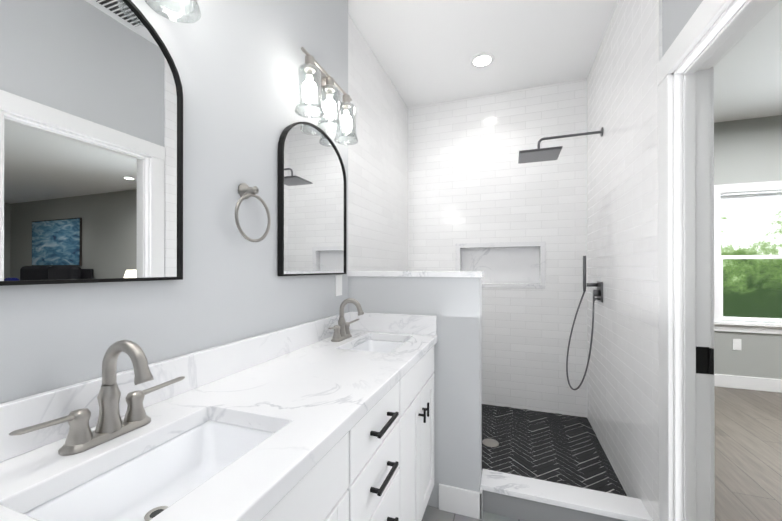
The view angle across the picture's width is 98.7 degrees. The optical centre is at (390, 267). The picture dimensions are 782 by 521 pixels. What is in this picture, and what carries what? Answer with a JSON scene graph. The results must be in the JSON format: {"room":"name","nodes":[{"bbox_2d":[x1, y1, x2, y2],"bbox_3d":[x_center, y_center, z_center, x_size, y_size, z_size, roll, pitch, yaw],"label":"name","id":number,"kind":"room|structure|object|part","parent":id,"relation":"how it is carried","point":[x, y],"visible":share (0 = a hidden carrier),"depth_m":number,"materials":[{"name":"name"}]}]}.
{"room":"bathroom","nodes":[
{"label":"bathroom","id":0,"kind":"room"},
{"bbox_2d":[0,0,347,403],"bbox_3d":[-0.881,-0.150,0.434,0.200,2.790,3.230,0,0,20],"label":"wall","id":1,"kind":"structure","parent":0,"point":[238,63],"depth_m":1.06,"materials":[{"name":"grey paint"}]},
{"bbox_2d":[0,0,182,285],"bbox_3d":[-0.676,-0.316,0.669,0.024,0.695,0.550,0,0,20],"label":"mirror","id":2,"kind":"object","parent":1,"relation":"attached to","point":[91,141],"visible":0.98,"depth_m":0.72,"materials":[{"name":"black mirror"}]},
{"bbox_2d":[144,0,200,23],"bbox_3d":[-0.613,-0.817,0.696,0.126,0.295,0.466,0,0,20],"label":"sconce","id":3,"kind":"object","parent":1,"relation":"attached to","point":[196,16],"visible":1,"depth_m":0.90,"materials":[{"name":"clear glass"}]},
{"bbox_2d":[0,311,351,462],"bbox_3d":[-0.497,0.297,1.172,0.020,0.100,1.574,0,0,20],"label":"backsplash","id":4,"kind":"structure","parent":1,"relation":"attached to","point":[198,368],"depth_m":0.86,"materials":[{"name":"white stone"}]},
{"bbox_2d":[235,183,270,241],"bbox_3d":[-0.485,-0.191,1.159,0.056,0.206,0.167,0,0,20],"label":"towel ring","id":5,"kind":"object","parent":1,"relation":"attached to","point":[245,191],"visible":1,"depth_m":1.15,"materials":[{"name":"silver metal"}]},
{"bbox_2d":[278,122,346,275],"bbox_3d":[-0.348,-0.314,1.591,0.024,0.695,0.550,0,0,20],"label":"mirror","id":6,"kind":"object","parent":1,"relation":"attached to","point":[312,211],"visible":0.98,"depth_m":1.52,"materials":[{"name":"black mirror"}]},
{"bbox_2d":[295,47,357,144],"bbox_3d":[-0.292,-0.815,1.600,0.126,0.295,0.466,0,0,20],"label":"sconce","id":7,"kind":"object","parent":1,"relation":"attached to","point":[320,80],"visible":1,"depth_m":1.56,"materials":[{"name":"clear glass"}]},
{"bbox_2d":[335,274,341,295],"bbox_3d":[-0.281,0.093,1.809,0.008,0.114,0.070,0,0,20],"label":"outlet","id":8,"kind":"object","parent":1,"relation":"attached to","point":[338,285],"visible":1,"depth_m":1.80,"materials":[{"name":"white plastic"}]},
{"bbox_2d":[348,14,407,270],"bbox_3d":[-0.117,-0.145,2.657,0.150,2.790,1.470,0,0,20],"label":"wall tiles","id":9,"kind":"structure","parent":1,"relation":"attached to","point":[378,196],"depth_m":2.44,"materials":[{"name":"white tile"}]},
{"bbox_2d":[348,276,481,507],"bbox_3d":[0.095,0.648,1.863,0.780,1.200,0.120,0,0,20],"label":"wall","id":10,"kind":"structure","parent":0,"point":[453,304],"depth_m":1.73,"materials":[{"name":"grey paint"}]},
{"bbox_2d":[352,312,435,334],"bbox_3d":[0.004,0.298,1.819,0.492,0.100,0.020,0,0,20],"label":"backsplash","id":11,"kind":"structure","parent":10,"relation":"attached to","point":[369,321],"depth_m":1.80,"materials":[{"name":"white stone"}]},
{"bbox_2d":[347,271,483,277],"bbox_3d":[0.102,0.033,1.867,0.792,0.030,0.154,0,0,20],"label":"cap","id":12,"kind":"object","parent":10,"relation":"on","point":[480,274],"depth_m":1.77,"materials":[{"name":"stone"}]},
{"bbox_2d":[439,483,482,519],"bbox_3d":[0.358,1.183,1.727,0.217,0.130,0.066,0,0,20],"label":"baseboard","id":13,"kind":"structure","parent":10,"relation":"attached to","point":[460,501],"depth_m":1.70,"materials":[{"name":"white wood"}]},
{"bbox_2d":[481,277,481,415],"bbox_3d":[0.117,0.648,1.924,0.780,1.200,0.010,0,0,20],"label":"wall tile","id":14,"kind":"structure","parent":10,"relation":"attached to","point":[481,346],"depth_m":1.79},
{"bbox_2d":[483,490,624,520],"bbox_3d":[0.826,1.190,1.660,0.733,0.115,0.120,0,0,20],"label":"shower curb","id":15,"kind":"object","parent":10,"relation":"attached to","point":[512,507],"depth_m":1.65,"materials":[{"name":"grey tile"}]},
{"bbox_2d":[480,469,652,520],"bbox_3d":[0.826,1.119,1.661,0.733,0.027,0.148,0,0,20],"label":"cap","id":16,"kind":"object","parent":15,"relation":"on","point":[621,507],"visible":0.92,"depth_m":1.63,"materials":[{"name":"stone"}]},
{"bbox_2d":[408,78,586,416],"bbox_3d":[0.901,-0.144,3.021,1.525,2.790,0.100,0,0,20],"label":"wall tile","id":17,"kind":"structure","parent":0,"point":[471,179],"depth_m":2.90,"materials":[{"name":"white tile"}]},
{"bbox_2d":[348,0,781,122],"bbox_3d":[4.546,-1.595,0.030,10.700,0.100,6.100,0,0,20],"label":"ceiling","id":18,"kind":"structure","parent":0,"point":[424,51],"depth_m":2.36,"materials":[{"name":"white paint"}]},
{"bbox_2d":[470,53,494,67],"bbox_3d":[0.676,-1.536,2.489,0.176,0.008,0.176,0,0,20],"label":"recessed light","id":19,"kind":"object","parent":18,"relation":"in","point":[480,60],"visible":1,"depth_m":2.48,"materials":[{"name":"white plastic"}]},
{"bbox_2d":[422,386,781,520],"bbox_3d":[4.546,1.294,0.024,10.700,0.100,6.100,0,0,20],"label":"floor","id":20,"kind":"structure","parent":0,"point":[748,455],"depth_m":2.18,"materials":[{"name":"brown wood"}]},
{"bbox_2d":[256,339,437,520],"bbox_3d":[-0.253,0.816,1.091,0.534,0.861,1.562,0,0,20],"label":"bathroom vanity","id":21,"kind":"object","parent":20,"relation":"on","point":[381,468],"depth_m":1.01,"materials":[{"name":"white painted wood"},{"name":"quartz"},{"name":"black metal"}]},
{"bbox_2d":[0,331,437,520],"bbox_3d":[-0.264,0.366,1.089,0.516,0.038,1.574,0,0,20],"label":"countertop","id":22,"kind":"structure","parent":21,"relation":"on","point":[307,398],"depth_m":0.76,"materials":[{"name":"white stone"}]},
{"bbox_2d":[9,340,184,455],"bbox_3d":[-0.538,0.245,0.677,0.145,0.199,0.307,0,0,20],"label":"faucet","id":23,"kind":"object","parent":22,"relation":"on","point":[83,437],"visible":1,"depth_m":0.68,"materials":[{"name":"silver metal"}]},
{"bbox_2d":[40,419,267,520],"bbox_3d":[-0.403,0.434,0.629,0.270,0.124,0.394,0,0,20],"label":"sink","id":24,"kind":"object","parent":22,"relation":"in","point":[124,490],"depth_m":0.70,"materials":[{"name":"white ceramic"}]},
{"bbox_2d":[328,298,363,341],"bbox_3d":[-0.198,0.247,1.634,0.145,0.199,0.307,0,0,20],"label":"faucet","id":25,"kind":"object","parent":22,"relation":"on","point":[342,331],"visible":1,"depth_m":1.63,"materials":[{"name":"silver metal"}]},
{"bbox_2d":[356,339,399,350],"bbox_3d":[-0.063,0.436,1.585,0.270,0.124,0.394,0,0,20],"label":"sink","id":26,"kind":"object","parent":22,"relation":"in","point":[369,344],"depth_m":1.77,"materials":[{"name":"white ceramic"}]},
{"bbox_2d":[482,406,627,495],"bbox_3d":[0.675,1.232,2.382,1.525,0.035,1.250,0,0,20],"label":"grout","id":27,"kind":"object","parent":20,"relation":"on","point":[553,452],"depth_m":2.17,"materials":[{"name":"white"}]},
{"bbox_2d":[482,404,626,495],"bbox_3d":[0.671,1.212,2.388,1.505,0.006,1.234,0,0,20],"label":"shower floor","id":28,"kind":"structure","parent":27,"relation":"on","point":[555,423],"depth_m":2.24,"materials":[{"name":"black tile"}]},
{"bbox_2d":[482,439,498,446],"bbox_3d":[0.688,1.208,2.320,0.110,0.006,0.110,0,0,20],"label":"floor drain","id":29,"kind":"object","parent":28,"relation":"in","point":[490,442],"visible":1,"depth_m":2.32,"materials":[{"name":"silver metal"}]},
{"bbox_2d":[662,0,702,56],"bbox_3d":[1.114,-0.148,1.194,0.100,2.790,6.000,0,0,20],"label":"wall","id":30,"kind":"structure","parent":0,"point":[677,15],"depth_m":1.30,"materials":[{"name":"grey paint"}]},
{"bbox_2d":[456,241,545,288],"bbox_3d":[0.961,-0.022,2.991,0.752,0.400,0.095,0,0,20],"label":"shower niche","id":31,"kind":"object","parent":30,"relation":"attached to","point":[522,265],"depth_m":2.99,"materials":[{"name":"stone"}]},
{"bbox_2d":[587,0,661,520],"bbox_3d":[1.363,-0.146,2.062,0.012,2.790,1.398,0,0,20],"label":"wall tiles","id":32,"kind":"structure","parent":30,"relation":"attached to","point":[622,266],"depth_m":1.80,"materials":[{"name":"white tile"}]},
{"bbox_2d":[518,127,603,163],"bbox_3d":[1.181,-0.874,2.361,0.530,0.154,0.270,0,0,20],"label":"shower head","id":33,"kind":"object","parent":32,"relation":"attached to","point":[538,154],"visible":1,"depth_m":2.36},
{"bbox_3d":[1.059,-0.803,2.404,0.270,0.014,0.270,0,0,20],"label":"plate","id":34,"kind":"part","parent":33,"relation":"part of","materials":[{"name":"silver metal"}]},
{"bbox_2d":[566,256,602,389],"bbox_3d":[1.353,0.389,2.357,0.205,0.950,0.153,0,0,20],"label":"shower","id":35,"kind":"object","parent":32,"relation":"attached to","point":[598,293],"visible":1,"depth_m":2.36,"materials":[{"name":"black metal"}]},
{"bbox_2d":[657,0,780,520],"bbox_3d":[1.030,0.197,0.952,0.148,2.099,0.900,0,0,20],"label":"door frame","id":36,"kind":"structure","parent":30,"relation":"attached to","point":[711,35],"depth_m":1.27,"materials":[{"name":"white wood"}]},
{"bbox_2d":[696,346,713,374],"bbox_3d":[1.173,0.347,1.254,0.051,0.100,0.016,0,0,20],"label":"strike plate","id":37,"kind":"object","parent":36,"relation":"attached to","point":[704,360],"visible":0.98,"depth_m":1.26,"materials":[{"name":"black metal"}]},
{"bbox_2d":[714,115,781,378],"bbox_3d":[6.341,-0.145,2.573,8.825,2.790,0.100,0,0,20],"label":"wall","id":38,"kind":"structure","parent":0,"point":[747,150],"depth_m":3.46,"materials":[{"name":"grey paint"}]},
{"bbox_2d":[733,339,740,349],"bbox_3d":[3.597,0.797,3.488,0.070,0.114,0.008,0,0,20],"label":"outlet","id":39,"kind":"object","parent":38,"relation":"attached to","point":[736,344],"visible":1,"depth_m":3.49,"materials":[{"name":"white plastic"}]},
{"bbox_2d":[714,374,781,392],"bbox_3d":[6.323,1.185,2.516,8.821,0.130,0.014,0,0,20],"label":"baseboard","id":40,"kind":"structure","parent":38,"relation":"attached to","point":[751,383],"depth_m":3.44,"materials":[{"name":"white wood"}]},
{"bbox_2d":[714,181,781,333],"bbox_3d":[4.143,-0.104,3.334,1.627,1.540,0.162,0,0,20],"label":"window","id":41,"kind":"structure","parent":38,"relation":"in","point":[756,191],"depth_m":3.51,"materials":[{"name":"white"}]},
{"label":"outside","id":42,"kind":"structure","parent":0,"visible":0},
{"bbox_2d":[721,197,781,318],"bbox_3d":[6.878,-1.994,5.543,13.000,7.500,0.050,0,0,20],"label":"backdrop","id":43,"kind":"structure","parent":42,"point":[746,218],"depth_m":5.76,"materials":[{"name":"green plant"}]}
]}

